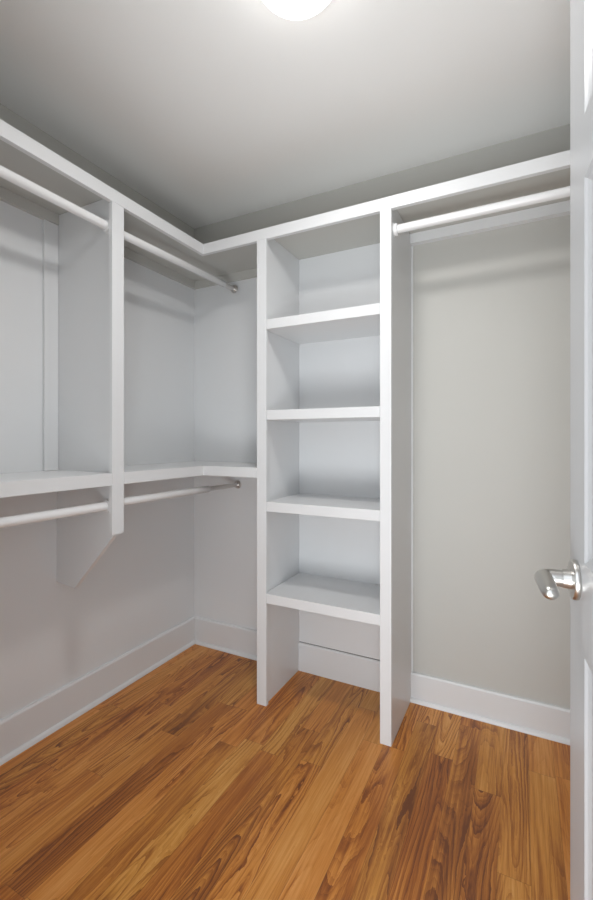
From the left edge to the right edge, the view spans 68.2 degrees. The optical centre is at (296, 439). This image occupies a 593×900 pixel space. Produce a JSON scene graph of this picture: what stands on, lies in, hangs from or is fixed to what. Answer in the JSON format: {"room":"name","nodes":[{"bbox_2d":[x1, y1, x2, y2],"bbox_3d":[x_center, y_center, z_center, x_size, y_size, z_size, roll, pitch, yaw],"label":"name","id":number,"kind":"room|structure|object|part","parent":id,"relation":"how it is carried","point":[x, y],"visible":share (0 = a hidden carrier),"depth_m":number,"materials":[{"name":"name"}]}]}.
{"room":"walk-in closet","nodes":[
{"label":"walk-in closet","id":0,"kind":"room"},
{"bbox_2d":[0,103,193,719],"bbox_3d":[-1.048,-0.030,1.837,0.100,2.440,1.950,0,0,27],"label":"wall","id":1,"kind":"structure","parent":0,"point":[53,634],"depth_m":2.00,"materials":[{"name":"white paint"}]},
{"bbox_2d":[43,219,57,470],"bbox_3d":[-1.007,-0.382,1.793,0.014,1.014,0.060,0,0,27],"label":"trim","id":2,"kind":"structure","parent":1,"relation":"attached to","point":[50,230],"depth_m":1.78,"materials":[{"name":"white wood"}]},
{"bbox_2d":[57,199,123,587],"bbox_3d":[-0.837,-0.166,1.750,0.355,1.532,0.055,0,0,27],"label":"divider","id":3,"kind":"object","parent":1,"relation":"attached to","point":[90,260],"visible":0.9,"depth_m":1.73,"materials":[{"name":"white wood"}]},
{"bbox_2d":[0,165,108,233],"bbox_3d":[-0.946,-0.817,1.243,0.055,0.057,0.984,0,0,27],"label":"closet rod","id":4,"kind":"object","parent":3,"relation":"attached to","point":[10,176],"visible":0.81,"depth_m":1.47,"materials":[{"name":"white wood"}]},
{"bbox_2d":[102,219,108,233],"bbox_3d":[-0.725,-0.818,1.674,0.055,0.055,0.015,0,0,27],"label":"socket","id":5,"kind":"object","parent":4,"relation":"attached to","point":[105,228],"depth_m":1.66,"materials":[{"name":"white plastic"}]},
{"bbox_2d":[0,499,108,527],"bbox_3d":[-0.946,0.252,1.243,0.055,0.055,0.984,0,0,27],"label":"closet rod","id":6,"kind":"object","parent":3,"relation":"attached to","point":[15,520],"visible":0.84,"depth_m":1.47,"materials":[{"name":"white metal"}]},
{"bbox_2d":[103,499,108,512],"bbox_3d":[-0.725,0.252,1.674,0.055,0.055,0.015,0,0,27],"label":"socket","id":7,"kind":"object","parent":6,"relation":"attached to","point":[106,502],"depth_m":1.66,"materials":[{"name":"white plastic"}]},
{"bbox_2d":[124,231,237,292],"bbox_3d":[-0.527,-0.822,2.060,0.055,0.070,0.811,0,0,27],"label":"closet rod","id":8,"kind":"object","parent":3,"relation":"attached to","point":[136,241],"visible":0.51,"depth_m":1.99,"materials":[{"name":"white metal"}]},
{"bbox_2d":[231,285,237,292],"bbox_3d":[-0.346,-0.834,2.414,0.046,0.046,0.016,0,0,27],"label":"socket","id":9,"kind":"object","parent":8,"relation":"attached to","point":[234,289],"depth_m":2.41,"materials":[{"name":"silver metal"}]},
{"bbox_2d":[124,480,240,505],"bbox_3d":[-0.520,0.245,2.075,0.055,0.055,0.844,0,0,27],"label":"closet rod","id":10,"kind":"object","parent":3,"relation":"attached to","point":[137,499],"visible":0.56,"depth_m":1.99,"materials":[{"name":"white metal"}]},
{"bbox_2d":[234,480,240,488],"bbox_3d":[-0.331,0.249,2.444,0.046,0.046,0.015,0,0,27],"label":"socket","id":11,"kind":"object","parent":10,"relation":"attached to","point":[238,484],"depth_m":2.44,"materials":[{"name":"silver metal"}]},
{"bbox_2d":[0,616,195,765],"bbox_3d":[-1.020,1.115,1.766,0.015,0.150,1.850,0,0,27],"label":"baseboard","id":12,"kind":"structure","parent":1,"relation":"attached to","point":[18,728],"depth_m":1.93,"materials":[{"name":"white wood"}]},
{"bbox_2d":[0,461,256,497],"bbox_3d":[-0.733,0.165,1.620,0.660,0.080,1.850,0,0,27],"label":"wall shelf","id":13,"kind":"object","parent":1,"relation":"attached to","point":[36,482],"visible":0.82,"depth_m":1.70,"materials":[{"name":"white paint"}]},
{"bbox_2d":[0,644,569,899],"bbox_3d":[0.029,1.240,1.252,2.550,0.100,2.010,0,0,27],"label":"floor","id":14,"kind":"structure","parent":0,"point":[178,784],"depth_m":1.45,"materials":[{"name":"laminate"}]},
{"bbox_2d":[257,209,410,746],"bbox_3d":[0.175,0.129,1.995,0.614,2.122,0.355,0,0,27],"label":"shelving unit","id":15,"kind":"object","parent":14,"relation":"on","point":[334,329],"visible":0.96,"depth_m":2.06,"materials":[{"name":"white paint"}]},
{"bbox_3d":[-0.076,0.129,2.135,0.039,2.122,0.335,0,0,27],"label":"panel","id":16,"kind":"part","parent":15,"relation":"part of","materials":[{"name":"white wood"}]},
{"bbox_3d":[0.174,-0.516,1.992,0.535,0.043,0.348,0,0,27],"label":"shelf","id":17,"kind":"part","parent":15,"relation":"part of","materials":[{"name":"white wood"}]},
{"bbox_3d":[0.174,-0.112,1.992,0.535,0.043,0.348,0,0,27],"label":"shelf","id":18,"kind":"part","parent":15,"relation":"part of","materials":[{"name":"white wood"}]},
{"bbox_3d":[0.174,0.297,1.992,0.535,0.043,0.348,0,0,27],"label":"shelf","id":19,"kind":"part","parent":15,"relation":"part of","materials":[{"name":"white wood"}]},
{"bbox_3d":[0.174,0.708,1.992,0.535,0.043,0.348,0,0,27],"label":"shelf","id":20,"kind":"part","parent":15,"relation":"part of","materials":[{"name":"white wood"}]},
{"bbox_3d":[0.254,0.054,2.149,0.535,1.974,0.008,0,0,27],"label":"panel","id":21,"kind":"part","parent":15,"relation":"part of","materials":[{"name":"white paint"}]},
{"bbox_2d":[393,222,398,236],"bbox_3d":[0.394,-0.832,1.732,0.015,0.055,0.055,0,0,27],"label":"socket","id":22,"kind":"object","parent":15,"relation":"attached to","point":[395,225],"depth_m":1.71,"materials":[{"name":"white plastic"}]},
{"bbox_3d":[0.435,0.129,1.873,0.039,2.122,0.335,0,0,27],"label":"panel","id":23,"kind":"part","parent":15,"relation":"part of","materials":[{"name":"white wood"}]},
{"bbox_2d":[393,186,569,236],"bbox_3d":[0.866,-0.832,1.490,1.075,0.055,0.055,0,0,27],"label":"closet rod","id":24,"kind":"object","parent":15,"relation":"attached to","point":[563,192],"visible":1,"depth_m":1.57,"materials":[{"name":"white metal"}]},
{"bbox_2d":[0,0,569,228],"bbox_3d":[0.015,-1.300,1.226,2.550,0.100,2.070,0,0,27],"label":"ceiling","id":25,"kind":"structure","parent":0,"point":[211,111],"depth_m":1.54,"materials":[{"name":"paint"}]},
{"bbox_2d":[262,0,330,19],"bbox_3d":[0.000,-1.203,1.142,0.244,0.094,0.244,0,0,27],"label":"ceiling light","id":26,"kind":"object","parent":25,"relation":"attached to","point":[288,9],"visible":1,"depth_m":1.18,"materials":[{"name":"white"}]},
{"bbox_2d":[194,124,569,708],"bbox_3d":[0.464,-0.030,2.103,2.350,2.440,0.100,0,0,27],"label":"wall","id":27,"kind":"structure","parent":0,"point":[491,309],"depth_m":1.90,"materials":[{"name":"white paint"}]},
{"bbox_2d":[195,640,256,660],"bbox_3d":[-0.308,1.181,2.417,0.631,0.018,0.014,0,0,27],"label":"trim","id":28,"kind":"structure","parent":27,"relation":"attached to","point":[223,649],"depth_m":2.46,"materials":[{"name":"white wood"}]},
{"bbox_2d":[0,119,569,289],"bbox_3d":[0.020,-0.918,1.235,2.350,0.058,1.850,0,0,27],"label":"wall shelf","id":29,"kind":"object","parent":27,"relation":"attached to","point":[231,259],"visible":0.77,"depth_m":1.77,"materials":[{"name":"white paint"}]},
{"bbox_2d":[195,616,569,738],"bbox_3d":[0.444,1.115,2.048,2.335,0.150,0.015,0,0,27],"label":"baseboard","id":30,"kind":"structure","parent":27,"relation":"attached to","point":[364,672],"depth_m":1.98,"materials":[{"name":"white wood"}]},
{"bbox_2d":[411,246,412,671],"bbox_3d":[0.531,0.086,2.008,0.008,1.950,0.008,0,0,27],"label":"trim","id":31,"kind":"structure","parent":27,"relation":"attached to","point":[411,246],"depth_m":2.00,"materials":[{"name":"white wood"}]},
{"bbox_2d":[410,697,569,744],"bbox_3d":[0.991,1.181,1.752,1.061,0.018,0.014,0,0,27],"label":"trim","id":32,"kind":"structure","parent":27,"relation":"attached to","point":[492,721],"depth_m":1.83,"materials":[{"name":"white wood"}]},
{"bbox_3d":[-0.429,-0.030,0.358,2.550,2.440,0.120,0,0,27],"label":"wall","id":33,"kind":"structure","parent":0,"visible":0},
{"bbox_2d":[534,0,592,899],"bbox_3d":[0.343,0.172,0.454,0.101,2.020,0.762,0,0,22],"label":"door","id":34,"kind":"structure","parent":33,"relation":"in","point":[578,578],"depth_m":0.72,"materials":[{"name":"white paint"}]},
{"bbox_3d":[0.420,0.237,0.723,0.041,0.028,0.109,0,0,22],"label":"lever","id":35,"kind":"part","parent":34,"relation":"part of","materials":[{"name":"silver metal"}]}
]}

